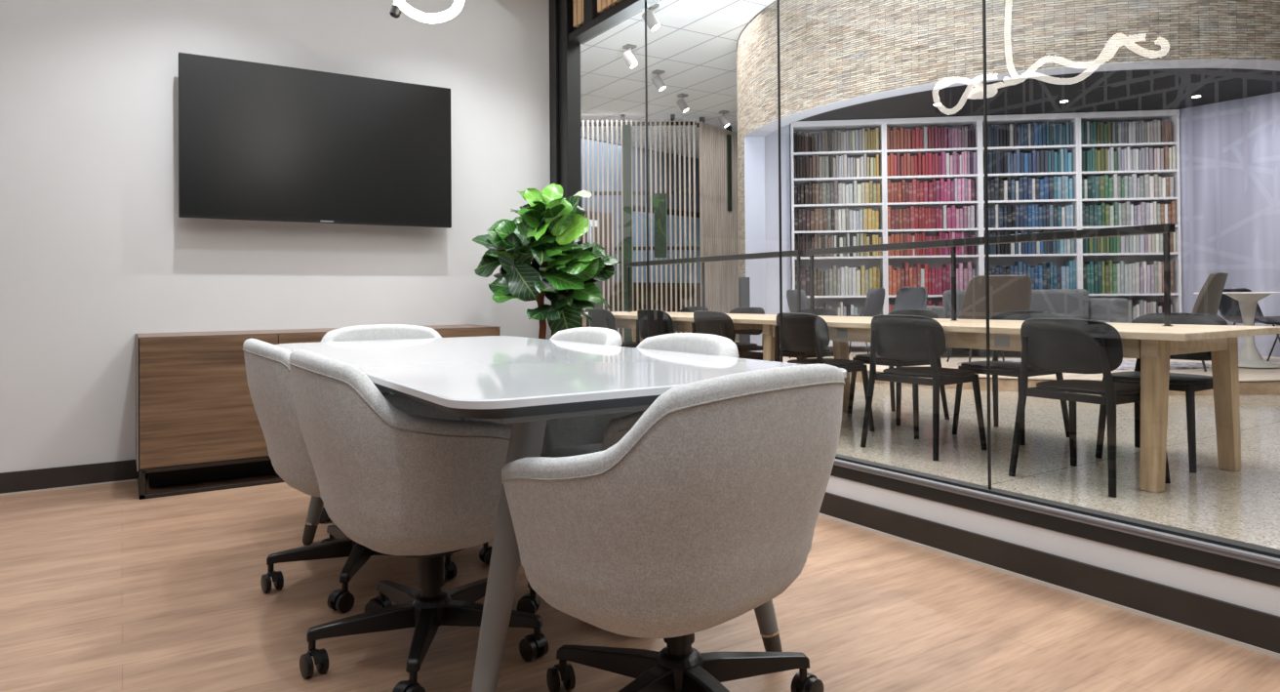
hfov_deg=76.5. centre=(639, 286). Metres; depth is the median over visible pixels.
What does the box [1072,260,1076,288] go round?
book
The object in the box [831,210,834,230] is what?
book
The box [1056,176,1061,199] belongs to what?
book
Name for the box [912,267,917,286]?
book
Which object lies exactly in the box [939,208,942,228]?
book
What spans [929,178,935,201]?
book
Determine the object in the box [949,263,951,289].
book
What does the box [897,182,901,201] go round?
book
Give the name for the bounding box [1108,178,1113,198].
book
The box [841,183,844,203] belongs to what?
book
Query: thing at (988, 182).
book
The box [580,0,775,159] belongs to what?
ceiling
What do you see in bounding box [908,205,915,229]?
book
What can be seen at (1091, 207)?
book
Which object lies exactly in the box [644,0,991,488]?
trim
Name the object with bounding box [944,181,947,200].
book
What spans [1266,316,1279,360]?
cafe chair
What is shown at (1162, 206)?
book
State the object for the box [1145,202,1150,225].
book
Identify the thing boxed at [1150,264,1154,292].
book
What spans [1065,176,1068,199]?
book
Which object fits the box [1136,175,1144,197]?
book
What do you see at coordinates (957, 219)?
book
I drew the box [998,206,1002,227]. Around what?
book
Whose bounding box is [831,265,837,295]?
book
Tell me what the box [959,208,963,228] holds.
book
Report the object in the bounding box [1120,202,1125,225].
book
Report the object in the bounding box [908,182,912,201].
book
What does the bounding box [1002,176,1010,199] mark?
book
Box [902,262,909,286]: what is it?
book
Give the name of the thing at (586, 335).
office chair
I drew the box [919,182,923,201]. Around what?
book
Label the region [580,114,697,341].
screen
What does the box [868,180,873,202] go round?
book
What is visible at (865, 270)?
book
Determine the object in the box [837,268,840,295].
book
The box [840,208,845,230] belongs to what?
book
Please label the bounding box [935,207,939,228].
book
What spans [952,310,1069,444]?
chair
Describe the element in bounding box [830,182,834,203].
book
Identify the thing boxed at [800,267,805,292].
book
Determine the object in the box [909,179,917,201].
book
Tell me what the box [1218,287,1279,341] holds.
cafe chair
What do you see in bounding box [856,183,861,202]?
book
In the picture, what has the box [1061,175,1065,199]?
book
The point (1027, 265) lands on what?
book
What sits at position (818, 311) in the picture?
chair
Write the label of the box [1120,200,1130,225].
book
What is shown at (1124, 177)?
book
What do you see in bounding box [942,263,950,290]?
book
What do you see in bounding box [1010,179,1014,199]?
book
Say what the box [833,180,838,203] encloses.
book
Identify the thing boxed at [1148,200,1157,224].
book
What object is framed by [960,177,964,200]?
book
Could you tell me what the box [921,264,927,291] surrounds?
book
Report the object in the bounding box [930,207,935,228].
book
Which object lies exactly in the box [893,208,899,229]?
book
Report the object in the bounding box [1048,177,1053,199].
book
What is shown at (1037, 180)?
book
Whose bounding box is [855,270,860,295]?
book
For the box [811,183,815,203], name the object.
book
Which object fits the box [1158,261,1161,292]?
book
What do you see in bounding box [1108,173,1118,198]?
book
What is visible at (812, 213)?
book
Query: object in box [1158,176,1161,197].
book
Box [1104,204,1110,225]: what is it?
book
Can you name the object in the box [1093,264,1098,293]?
book
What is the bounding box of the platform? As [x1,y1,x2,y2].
[782,354,1279,381]
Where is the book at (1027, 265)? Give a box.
[1026,264,1031,277]
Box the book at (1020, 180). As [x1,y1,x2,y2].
[1014,177,1023,199]
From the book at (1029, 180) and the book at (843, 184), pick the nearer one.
the book at (1029, 180)
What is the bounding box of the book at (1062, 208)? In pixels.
[1061,206,1065,226]
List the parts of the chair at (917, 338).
leg, backrest, leg, seat frame, seat, leg, leg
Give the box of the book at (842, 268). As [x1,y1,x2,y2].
[839,267,844,295]
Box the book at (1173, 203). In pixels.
[1164,200,1175,224]
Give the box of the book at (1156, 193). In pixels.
[1149,174,1159,197]
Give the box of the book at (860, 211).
[858,209,862,230]
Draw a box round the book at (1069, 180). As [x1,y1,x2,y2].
[1068,178,1073,199]
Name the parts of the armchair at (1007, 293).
leg, leg, backrest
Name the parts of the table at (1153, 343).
rail, leg, leg, socket plate, socket plate, leg, rail, leg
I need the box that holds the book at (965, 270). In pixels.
[962,268,967,289]
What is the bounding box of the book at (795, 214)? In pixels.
[794,211,798,231]
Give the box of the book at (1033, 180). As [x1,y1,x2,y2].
[1032,178,1035,199]
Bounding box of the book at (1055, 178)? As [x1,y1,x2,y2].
[1051,176,1057,199]
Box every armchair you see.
[946,275,1032,361]
[1192,272,1228,371]
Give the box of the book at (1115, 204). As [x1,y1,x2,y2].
[1108,201,1118,225]
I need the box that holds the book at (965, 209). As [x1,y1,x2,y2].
[960,205,967,228]
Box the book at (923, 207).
[921,205,924,229]
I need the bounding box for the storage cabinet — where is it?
[738,277,750,342]
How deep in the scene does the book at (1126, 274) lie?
10.40 m
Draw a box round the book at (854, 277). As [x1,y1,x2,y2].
[850,267,856,295]
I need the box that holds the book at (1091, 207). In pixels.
[1087,204,1093,226]
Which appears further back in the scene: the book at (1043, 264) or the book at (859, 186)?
the book at (859, 186)
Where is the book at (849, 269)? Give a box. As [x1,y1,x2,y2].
[847,268,851,295]
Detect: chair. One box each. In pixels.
[242,338,456,612]
[288,349,548,691]
[319,323,441,522]
[464,326,622,564]
[501,363,844,691]
[516,332,738,613]
[586,308,636,347]
[636,309,673,346]
[679,306,708,332]
[691,310,762,359]
[728,307,764,351]
[774,312,874,431]
[779,308,838,359]
[786,288,810,358]
[846,309,949,425]
[848,287,884,354]
[860,314,987,460]
[891,286,927,311]
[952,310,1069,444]
[1008,318,1170,497]
[1095,312,1227,473]
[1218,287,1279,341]
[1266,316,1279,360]
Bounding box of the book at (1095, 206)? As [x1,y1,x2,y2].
[1093,203,1097,226]
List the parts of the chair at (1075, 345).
leg, backrest, leg, seat frame, seat, leg, leg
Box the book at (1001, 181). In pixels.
[999,179,1003,199]
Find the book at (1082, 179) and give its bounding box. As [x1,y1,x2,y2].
[1081,178,1083,199]
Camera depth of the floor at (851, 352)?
10.54 m
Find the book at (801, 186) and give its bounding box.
[800,185,803,203]
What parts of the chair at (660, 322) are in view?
leg, leg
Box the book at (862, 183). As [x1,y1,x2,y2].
[860,182,865,202]
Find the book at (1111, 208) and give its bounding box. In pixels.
[1109,205,1114,225]
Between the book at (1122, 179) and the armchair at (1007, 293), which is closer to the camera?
the armchair at (1007, 293)
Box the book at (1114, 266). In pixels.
[1112,264,1117,293]
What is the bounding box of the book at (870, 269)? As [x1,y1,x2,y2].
[867,268,872,288]
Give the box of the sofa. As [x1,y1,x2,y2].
[925,288,1128,355]
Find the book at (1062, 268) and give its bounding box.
[1055,266,1066,288]
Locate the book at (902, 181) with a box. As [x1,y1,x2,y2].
[898,179,905,201]
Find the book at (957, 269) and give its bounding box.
[956,268,959,289]
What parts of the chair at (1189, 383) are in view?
leg, leg, seat, seat frame, backrest, leg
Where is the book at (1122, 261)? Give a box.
[1114,260,1123,293]
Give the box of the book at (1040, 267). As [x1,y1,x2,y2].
[1038,265,1042,289]
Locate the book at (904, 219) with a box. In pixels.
[902,208,907,229]
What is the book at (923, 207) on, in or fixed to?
on the bookcase at (956, 122)
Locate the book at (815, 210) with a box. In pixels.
[812,208,818,230]
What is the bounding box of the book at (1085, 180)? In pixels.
[1083,179,1087,199]
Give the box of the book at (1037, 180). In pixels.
[1035,178,1039,199]
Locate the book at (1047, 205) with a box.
[1044,203,1048,226]
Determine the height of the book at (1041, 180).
0.265 m
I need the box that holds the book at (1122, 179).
[1120,177,1123,198]
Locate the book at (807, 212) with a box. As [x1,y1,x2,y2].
[805,210,809,231]
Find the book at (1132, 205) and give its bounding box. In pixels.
[1130,203,1133,225]
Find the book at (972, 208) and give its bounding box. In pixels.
[969,204,974,228]
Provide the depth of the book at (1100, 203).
10.46 m
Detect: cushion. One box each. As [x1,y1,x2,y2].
[540,442,601,457]
[942,289,965,319]
[1030,288,1088,319]
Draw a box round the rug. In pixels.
[957,360,1211,369]
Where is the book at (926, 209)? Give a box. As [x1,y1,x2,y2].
[924,207,927,228]
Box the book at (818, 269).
[815,268,820,295]
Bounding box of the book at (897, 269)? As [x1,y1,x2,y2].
[894,268,900,292]
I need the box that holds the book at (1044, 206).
[1039,204,1045,226]
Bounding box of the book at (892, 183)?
[890,182,893,202]
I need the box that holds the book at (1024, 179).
[1022,176,1027,199]
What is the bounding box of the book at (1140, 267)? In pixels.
[1139,266,1143,293]
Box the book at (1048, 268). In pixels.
[1046,267,1050,289]
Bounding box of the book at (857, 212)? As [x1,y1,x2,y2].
[855,210,859,230]
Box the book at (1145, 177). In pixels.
[1142,174,1149,197]
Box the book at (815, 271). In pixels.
[813,270,816,295]
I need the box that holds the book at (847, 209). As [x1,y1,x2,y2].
[845,207,848,230]
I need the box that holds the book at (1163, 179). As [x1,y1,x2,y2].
[1161,177,1165,197]
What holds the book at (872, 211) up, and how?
on the bookcase at (879, 261)
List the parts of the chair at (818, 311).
leg, seat, seat frame, backrest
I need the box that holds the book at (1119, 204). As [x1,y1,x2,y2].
[1118,202,1121,225]
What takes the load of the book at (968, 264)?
on the bookcase at (956, 122)
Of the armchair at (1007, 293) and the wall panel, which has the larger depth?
the wall panel
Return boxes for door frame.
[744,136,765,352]
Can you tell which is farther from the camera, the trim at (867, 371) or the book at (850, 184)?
the book at (850, 184)
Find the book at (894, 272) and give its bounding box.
[891,270,896,294]
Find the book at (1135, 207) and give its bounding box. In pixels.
[1133,205,1137,225]
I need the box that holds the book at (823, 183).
[822,182,826,203]
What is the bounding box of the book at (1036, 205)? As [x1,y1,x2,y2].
[1033,203,1038,227]
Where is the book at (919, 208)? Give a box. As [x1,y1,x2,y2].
[918,206,921,229]
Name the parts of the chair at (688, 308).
backrest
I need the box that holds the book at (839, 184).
[838,183,841,203]
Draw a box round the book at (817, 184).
[814,183,818,203]
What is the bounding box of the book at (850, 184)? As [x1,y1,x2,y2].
[848,183,852,202]
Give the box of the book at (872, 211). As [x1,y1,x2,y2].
[871,209,875,229]
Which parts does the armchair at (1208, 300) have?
leg, backrest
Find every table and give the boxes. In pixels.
[274,335,846,691]
[582,311,830,343]
[735,316,1279,492]
[1193,291,1279,367]
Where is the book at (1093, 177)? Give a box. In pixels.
[1091,175,1094,198]
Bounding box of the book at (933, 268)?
[928,267,935,294]
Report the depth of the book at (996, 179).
10.61 m
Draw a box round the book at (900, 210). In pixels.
[898,208,902,229]
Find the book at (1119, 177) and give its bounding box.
[1117,175,1120,198]
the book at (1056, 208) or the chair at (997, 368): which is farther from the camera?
the book at (1056, 208)
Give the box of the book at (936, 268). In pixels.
[934,267,938,294]
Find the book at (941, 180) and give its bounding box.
[937,178,944,201]
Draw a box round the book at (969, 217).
[966,205,970,228]
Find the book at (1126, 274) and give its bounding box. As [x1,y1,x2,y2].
[1123,264,1128,293]
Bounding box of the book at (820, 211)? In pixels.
[818,208,823,230]
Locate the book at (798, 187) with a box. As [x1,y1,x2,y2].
[797,185,799,204]
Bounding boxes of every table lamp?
[624,249,802,313]
[806,223,1175,325]
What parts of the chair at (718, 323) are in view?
leg, backrest, leg, seat, seat frame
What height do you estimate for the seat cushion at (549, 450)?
0.090 m
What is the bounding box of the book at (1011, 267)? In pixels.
[1004,265,1013,275]
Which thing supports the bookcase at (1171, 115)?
on the floor at (851, 352)
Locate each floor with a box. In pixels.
[0,331,1279,691]
[849,351,1021,354]
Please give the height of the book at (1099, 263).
0.418 m
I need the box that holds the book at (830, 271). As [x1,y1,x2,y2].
[827,269,833,295]
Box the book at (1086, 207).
[1084,205,1088,226]
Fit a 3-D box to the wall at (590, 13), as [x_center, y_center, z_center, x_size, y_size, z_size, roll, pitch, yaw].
[1.335,-1.842,2.515,0.086,0.350,6.558,0,-1,-33]
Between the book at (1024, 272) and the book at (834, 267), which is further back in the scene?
the book at (834, 267)
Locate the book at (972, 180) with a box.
[970,179,974,200]
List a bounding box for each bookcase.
[789,119,885,351]
[883,116,982,352]
[979,112,1079,352]
[1078,109,1182,313]
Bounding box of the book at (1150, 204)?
[1149,202,1153,224]
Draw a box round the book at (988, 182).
[987,181,990,200]
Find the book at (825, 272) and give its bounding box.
[823,270,829,295]
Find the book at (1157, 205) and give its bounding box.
[1156,203,1160,224]
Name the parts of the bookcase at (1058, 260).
panel, shelf, panel, shelf, shelf, shelf, shelf, panel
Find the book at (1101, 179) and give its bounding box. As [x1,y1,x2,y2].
[1099,175,1104,198]
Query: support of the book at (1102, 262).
on the bookcase at (1171, 115)
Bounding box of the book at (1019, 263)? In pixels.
[1013,261,1022,275]
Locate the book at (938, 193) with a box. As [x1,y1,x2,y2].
[935,180,940,201]
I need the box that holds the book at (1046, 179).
[1040,176,1048,199]
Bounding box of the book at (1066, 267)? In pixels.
[1065,266,1069,288]
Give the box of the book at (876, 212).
[875,210,879,229]
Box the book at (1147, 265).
[1146,264,1150,292]
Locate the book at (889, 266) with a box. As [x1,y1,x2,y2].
[887,265,892,294]
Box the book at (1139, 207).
[1134,204,1141,225]
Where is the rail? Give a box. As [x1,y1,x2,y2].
[567,0,662,43]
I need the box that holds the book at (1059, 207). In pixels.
[1053,205,1061,226]
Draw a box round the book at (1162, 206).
[1160,203,1164,223]
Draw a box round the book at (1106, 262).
[1102,260,1113,293]
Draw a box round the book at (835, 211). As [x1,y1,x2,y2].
[833,209,838,230]
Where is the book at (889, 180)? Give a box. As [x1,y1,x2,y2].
[886,179,890,202]
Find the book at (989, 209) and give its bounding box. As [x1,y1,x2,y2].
[988,207,991,227]
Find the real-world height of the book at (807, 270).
0.351 m
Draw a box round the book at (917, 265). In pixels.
[914,263,919,286]
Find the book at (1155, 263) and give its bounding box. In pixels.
[1146,261,1158,292]
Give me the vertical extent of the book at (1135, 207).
0.253 m
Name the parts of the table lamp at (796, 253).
post, post, post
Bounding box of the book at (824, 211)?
[823,209,827,230]
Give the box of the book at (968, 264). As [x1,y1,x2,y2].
[963,261,971,283]
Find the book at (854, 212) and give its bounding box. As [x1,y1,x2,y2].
[852,210,856,230]
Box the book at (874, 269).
[870,267,877,287]
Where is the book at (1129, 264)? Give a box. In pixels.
[1125,263,1132,293]
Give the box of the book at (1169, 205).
[1167,203,1171,223]
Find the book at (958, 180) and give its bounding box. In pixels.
[957,178,960,200]
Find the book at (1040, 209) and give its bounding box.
[1038,206,1042,227]
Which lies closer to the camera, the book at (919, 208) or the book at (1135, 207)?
the book at (1135, 207)
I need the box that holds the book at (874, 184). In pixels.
[873,183,877,202]
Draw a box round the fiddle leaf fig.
[472,183,621,339]
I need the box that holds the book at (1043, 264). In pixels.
[1038,263,1046,289]
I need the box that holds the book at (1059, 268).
[1057,267,1060,288]
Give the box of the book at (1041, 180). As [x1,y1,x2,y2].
[1040,179,1043,199]
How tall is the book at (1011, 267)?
0.369 m
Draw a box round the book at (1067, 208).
[1062,204,1070,226]
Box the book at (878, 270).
[877,269,879,288]
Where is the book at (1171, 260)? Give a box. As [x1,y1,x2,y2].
[1162,259,1173,292]
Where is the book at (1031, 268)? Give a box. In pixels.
[1030,267,1034,289]
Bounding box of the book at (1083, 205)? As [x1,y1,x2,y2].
[1081,203,1084,226]
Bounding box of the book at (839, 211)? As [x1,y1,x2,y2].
[838,209,841,230]
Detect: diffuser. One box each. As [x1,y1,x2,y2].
[636,255,800,266]
[809,232,1170,255]
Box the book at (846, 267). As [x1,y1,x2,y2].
[842,266,847,295]
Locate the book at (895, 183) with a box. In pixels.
[893,182,897,202]
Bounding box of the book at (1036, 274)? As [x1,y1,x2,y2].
[1030,265,1039,289]
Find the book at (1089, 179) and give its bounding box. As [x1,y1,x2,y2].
[1081,175,1091,198]
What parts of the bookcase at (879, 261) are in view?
panel, panel, shelf, shelf, shelf, shelf, shelf, shelf, panel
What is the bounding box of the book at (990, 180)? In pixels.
[987,179,994,200]
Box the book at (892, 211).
[890,209,894,229]
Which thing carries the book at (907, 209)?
on the bookcase at (956, 122)
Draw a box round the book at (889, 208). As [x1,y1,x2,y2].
[887,206,890,229]
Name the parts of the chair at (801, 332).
leg, backrest, leg, seat, seat frame, leg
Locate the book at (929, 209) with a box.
[927,207,931,228]
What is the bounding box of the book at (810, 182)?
[807,181,811,203]
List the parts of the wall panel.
rail, green panel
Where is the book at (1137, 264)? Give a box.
[1128,262,1139,293]
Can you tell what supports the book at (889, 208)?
on the bookcase at (956, 122)
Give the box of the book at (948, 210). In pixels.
[946,207,951,228]
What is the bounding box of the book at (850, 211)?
[848,209,852,230]
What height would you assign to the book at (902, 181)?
0.299 m
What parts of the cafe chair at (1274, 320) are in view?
leg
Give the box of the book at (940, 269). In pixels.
[937,267,942,294]
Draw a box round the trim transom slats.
[573,0,623,27]
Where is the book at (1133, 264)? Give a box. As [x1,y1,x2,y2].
[1131,263,1135,293]
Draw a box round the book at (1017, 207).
[1015,205,1019,227]
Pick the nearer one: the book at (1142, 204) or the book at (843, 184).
the book at (1142, 204)
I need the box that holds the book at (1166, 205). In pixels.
[1163,203,1167,223]
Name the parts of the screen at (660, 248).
green panel, green panel, rail, green panel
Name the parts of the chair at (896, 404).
leg, seat, leg, seat frame, leg, backrest, leg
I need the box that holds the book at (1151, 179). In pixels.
[1149,175,1154,197]
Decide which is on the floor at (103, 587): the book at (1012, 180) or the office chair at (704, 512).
the office chair at (704, 512)
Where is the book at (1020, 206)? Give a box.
[1018,204,1023,227]
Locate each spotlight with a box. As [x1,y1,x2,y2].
[621,43,638,68]
[641,3,660,31]
[651,69,666,91]
[676,93,689,113]
[718,110,729,127]
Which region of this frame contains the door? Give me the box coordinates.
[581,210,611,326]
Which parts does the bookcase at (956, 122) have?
panel, shelf, panel, shelf, shelf, shelf, shelf, shelf, panel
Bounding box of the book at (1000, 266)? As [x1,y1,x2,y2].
[995,265,1002,275]
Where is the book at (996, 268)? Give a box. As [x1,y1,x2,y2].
[992,267,999,275]
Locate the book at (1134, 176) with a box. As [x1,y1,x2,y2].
[1127,173,1136,198]
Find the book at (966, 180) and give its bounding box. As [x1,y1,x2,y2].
[964,178,967,200]
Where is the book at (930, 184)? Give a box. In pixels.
[927,182,932,201]
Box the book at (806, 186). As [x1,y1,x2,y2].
[803,184,808,203]
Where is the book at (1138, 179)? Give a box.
[1136,177,1140,197]
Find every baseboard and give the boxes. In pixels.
[0,459,147,493]
[819,491,1279,653]
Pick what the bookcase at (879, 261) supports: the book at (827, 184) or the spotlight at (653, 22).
the book at (827, 184)
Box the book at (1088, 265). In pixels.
[1086,264,1090,293]
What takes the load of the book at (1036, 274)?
on the bookcase at (1058, 260)
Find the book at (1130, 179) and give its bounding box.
[1127,176,1132,198]
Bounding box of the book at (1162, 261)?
[1161,261,1163,292]
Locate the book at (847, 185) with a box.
[844,184,848,203]
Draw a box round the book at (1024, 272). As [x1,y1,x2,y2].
[1022,263,1027,275]
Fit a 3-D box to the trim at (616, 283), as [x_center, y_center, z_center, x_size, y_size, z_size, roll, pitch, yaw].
[-0.139,0.495,18.789,0.020,1.200,6.014,-1,-1,43]
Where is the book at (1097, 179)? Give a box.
[1094,176,1099,198]
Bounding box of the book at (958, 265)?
[956,263,962,289]
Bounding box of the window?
[633,205,699,282]
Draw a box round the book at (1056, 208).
[1053,206,1057,226]
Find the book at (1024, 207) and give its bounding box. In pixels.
[1023,205,1027,227]
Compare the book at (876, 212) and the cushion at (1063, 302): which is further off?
the book at (876, 212)
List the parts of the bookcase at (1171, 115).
panel, panel, shelf, shelf, shelf, shelf, shelf, shelf, panel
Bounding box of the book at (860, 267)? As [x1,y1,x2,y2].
[858,265,865,295]
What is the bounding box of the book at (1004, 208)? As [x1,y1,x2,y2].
[1002,206,1006,227]
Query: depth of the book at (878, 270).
10.76 m
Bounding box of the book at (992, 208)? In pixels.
[991,206,995,227]
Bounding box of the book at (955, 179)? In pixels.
[951,177,958,200]
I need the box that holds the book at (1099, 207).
[1096,204,1101,226]
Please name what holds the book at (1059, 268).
on the bookcase at (1058, 260)
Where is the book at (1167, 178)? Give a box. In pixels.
[1163,176,1169,197]
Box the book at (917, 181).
[916,180,919,201]
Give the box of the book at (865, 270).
[864,269,869,295]
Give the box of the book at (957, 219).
[955,208,959,228]
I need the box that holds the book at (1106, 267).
[1104,265,1109,293]
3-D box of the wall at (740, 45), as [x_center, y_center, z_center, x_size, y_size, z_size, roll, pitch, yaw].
[5.192,-1.184,12.397,7.440,4.356,4.398,0,-1,5]
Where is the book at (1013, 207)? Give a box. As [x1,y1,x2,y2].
[1011,205,1015,227]
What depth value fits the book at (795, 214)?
10.90 m
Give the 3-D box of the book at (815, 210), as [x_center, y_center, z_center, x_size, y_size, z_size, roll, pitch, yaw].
[2.379,-0.902,10.980,0.054,0.298,0.226,-1,-1,7]
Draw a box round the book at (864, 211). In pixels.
[862,208,867,230]
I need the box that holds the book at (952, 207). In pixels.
[947,204,956,228]
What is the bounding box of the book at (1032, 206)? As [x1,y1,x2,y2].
[1029,204,1035,227]
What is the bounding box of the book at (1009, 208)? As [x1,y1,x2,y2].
[1006,205,1011,227]
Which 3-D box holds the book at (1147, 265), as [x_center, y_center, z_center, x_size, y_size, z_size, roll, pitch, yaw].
[6.520,-0.101,10.484,0.042,0.362,0.222,-1,-1,7]
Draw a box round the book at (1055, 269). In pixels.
[1052,267,1057,288]
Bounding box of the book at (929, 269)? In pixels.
[927,268,931,294]
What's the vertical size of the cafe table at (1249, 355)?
0.752 m
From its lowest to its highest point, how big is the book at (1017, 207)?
0.283 m
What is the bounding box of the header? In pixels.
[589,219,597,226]
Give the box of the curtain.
[1179,91,1279,357]
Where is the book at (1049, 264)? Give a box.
[1046,262,1053,288]
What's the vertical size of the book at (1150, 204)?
0.280 m
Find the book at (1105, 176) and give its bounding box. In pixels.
[1099,174,1108,198]
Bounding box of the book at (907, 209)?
[906,207,910,229]
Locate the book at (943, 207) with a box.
[939,204,947,228]
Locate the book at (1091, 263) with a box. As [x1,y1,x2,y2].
[1083,261,1093,293]
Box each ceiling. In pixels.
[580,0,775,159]
[789,68,1279,124]
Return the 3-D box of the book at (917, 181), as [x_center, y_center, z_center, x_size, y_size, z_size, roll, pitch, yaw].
[3.681,-1.261,10.802,0.036,0.282,0.179,-1,-1,7]
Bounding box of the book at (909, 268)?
[908,267,913,286]
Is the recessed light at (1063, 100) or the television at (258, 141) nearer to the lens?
the television at (258, 141)
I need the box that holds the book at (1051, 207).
[1048,204,1053,226]
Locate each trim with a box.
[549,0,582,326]
[611,281,700,334]
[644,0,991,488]
[745,59,1279,136]
[833,458,1279,568]
[849,370,1279,395]
[867,370,1279,381]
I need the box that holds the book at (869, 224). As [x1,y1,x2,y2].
[867,208,872,229]
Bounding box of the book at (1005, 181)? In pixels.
[1003,180,1007,199]
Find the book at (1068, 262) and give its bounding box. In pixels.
[1063,260,1073,288]
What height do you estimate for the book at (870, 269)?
0.360 m
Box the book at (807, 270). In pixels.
[805,269,809,295]
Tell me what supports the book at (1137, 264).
on the bookcase at (1171, 115)
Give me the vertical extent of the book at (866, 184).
0.272 m
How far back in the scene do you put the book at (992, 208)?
10.62 m
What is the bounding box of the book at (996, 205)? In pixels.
[990,203,998,227]
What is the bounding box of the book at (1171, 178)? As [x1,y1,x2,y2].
[1169,176,1173,197]
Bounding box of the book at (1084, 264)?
[1082,263,1086,289]
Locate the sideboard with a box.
[135,323,500,499]
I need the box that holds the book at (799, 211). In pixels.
[797,208,801,231]
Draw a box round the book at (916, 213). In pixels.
[914,207,919,229]
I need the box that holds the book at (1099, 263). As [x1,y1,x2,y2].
[1093,261,1102,293]
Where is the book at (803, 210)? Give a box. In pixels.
[801,208,805,231]
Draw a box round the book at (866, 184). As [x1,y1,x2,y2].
[864,182,869,202]
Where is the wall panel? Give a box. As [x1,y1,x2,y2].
[696,117,739,338]
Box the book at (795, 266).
[795,266,797,289]
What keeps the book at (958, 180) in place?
on the bookcase at (956, 122)
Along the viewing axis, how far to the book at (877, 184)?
10.78 m
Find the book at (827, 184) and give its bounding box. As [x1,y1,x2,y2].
[826,183,830,203]
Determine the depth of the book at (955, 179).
10.67 m
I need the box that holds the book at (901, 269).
[900,268,904,287]
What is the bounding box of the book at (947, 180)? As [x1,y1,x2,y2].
[944,178,951,200]
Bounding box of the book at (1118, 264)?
[1112,263,1120,293]
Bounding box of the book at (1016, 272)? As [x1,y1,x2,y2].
[1013,265,1018,275]
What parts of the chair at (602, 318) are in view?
backrest, leg, seat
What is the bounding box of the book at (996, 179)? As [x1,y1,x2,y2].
[990,176,999,199]
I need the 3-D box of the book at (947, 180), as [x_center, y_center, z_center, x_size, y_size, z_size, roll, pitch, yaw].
[4.080,-1.274,10.788,0.043,0.301,0.222,-1,-1,7]
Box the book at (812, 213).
[809,210,814,230]
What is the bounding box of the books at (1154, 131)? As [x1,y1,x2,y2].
[793,119,1175,322]
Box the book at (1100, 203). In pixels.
[1094,201,1105,225]
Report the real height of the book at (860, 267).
0.396 m
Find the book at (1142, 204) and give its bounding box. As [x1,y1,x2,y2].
[1133,201,1145,225]
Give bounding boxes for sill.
[830,464,1279,586]
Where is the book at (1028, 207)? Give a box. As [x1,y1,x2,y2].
[1027,205,1031,227]
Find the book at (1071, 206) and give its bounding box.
[1067,204,1073,226]
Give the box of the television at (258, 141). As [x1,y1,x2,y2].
[178,52,451,228]
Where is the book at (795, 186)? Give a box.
[794,185,797,204]
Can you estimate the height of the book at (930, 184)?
0.258 m
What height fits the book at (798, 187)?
0.251 m
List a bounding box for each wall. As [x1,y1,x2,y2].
[0,0,551,472]
[573,0,625,31]
[580,136,700,282]
[736,29,1182,308]
[743,0,1279,136]
[764,123,791,314]
[825,475,1279,616]
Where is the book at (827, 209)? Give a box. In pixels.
[826,207,831,230]
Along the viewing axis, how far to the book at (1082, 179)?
10.49 m
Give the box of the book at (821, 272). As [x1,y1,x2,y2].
[820,271,823,295]
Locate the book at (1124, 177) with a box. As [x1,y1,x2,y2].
[1120,175,1127,198]
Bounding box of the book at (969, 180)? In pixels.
[967,178,970,200]
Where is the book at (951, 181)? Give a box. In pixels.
[950,180,954,200]
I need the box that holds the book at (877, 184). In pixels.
[876,183,879,202]
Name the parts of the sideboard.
panel, door, recess panel, door, panel, door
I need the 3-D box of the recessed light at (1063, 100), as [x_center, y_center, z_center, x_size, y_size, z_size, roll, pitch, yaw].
[5.161,-2.260,9.881,0.140,0.009,0.140,0,-1,-33]
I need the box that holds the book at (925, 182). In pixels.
[922,181,927,201]
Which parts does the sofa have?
armrest, armrest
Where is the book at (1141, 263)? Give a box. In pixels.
[1137,261,1146,292]
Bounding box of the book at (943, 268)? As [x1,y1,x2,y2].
[942,267,946,293]
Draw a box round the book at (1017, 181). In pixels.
[1014,180,1018,199]
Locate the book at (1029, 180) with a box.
[1027,177,1032,199]
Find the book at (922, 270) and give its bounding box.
[920,268,924,286]
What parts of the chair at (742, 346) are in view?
seat, backrest, seat frame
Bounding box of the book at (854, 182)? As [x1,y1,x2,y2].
[851,180,856,202]
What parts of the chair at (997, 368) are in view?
leg, leg, seat, seat frame, leg, backrest, leg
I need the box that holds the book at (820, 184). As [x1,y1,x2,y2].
[818,183,822,203]
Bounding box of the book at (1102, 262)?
[1101,261,1105,293]
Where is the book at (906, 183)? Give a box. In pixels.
[905,182,908,201]
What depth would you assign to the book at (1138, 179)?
10.41 m
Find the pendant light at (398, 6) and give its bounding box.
[389,0,464,23]
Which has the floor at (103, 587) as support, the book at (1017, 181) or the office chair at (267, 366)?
the office chair at (267, 366)
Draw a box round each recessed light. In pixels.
[931,102,943,105]
[1057,99,1070,102]
[1189,94,1202,97]

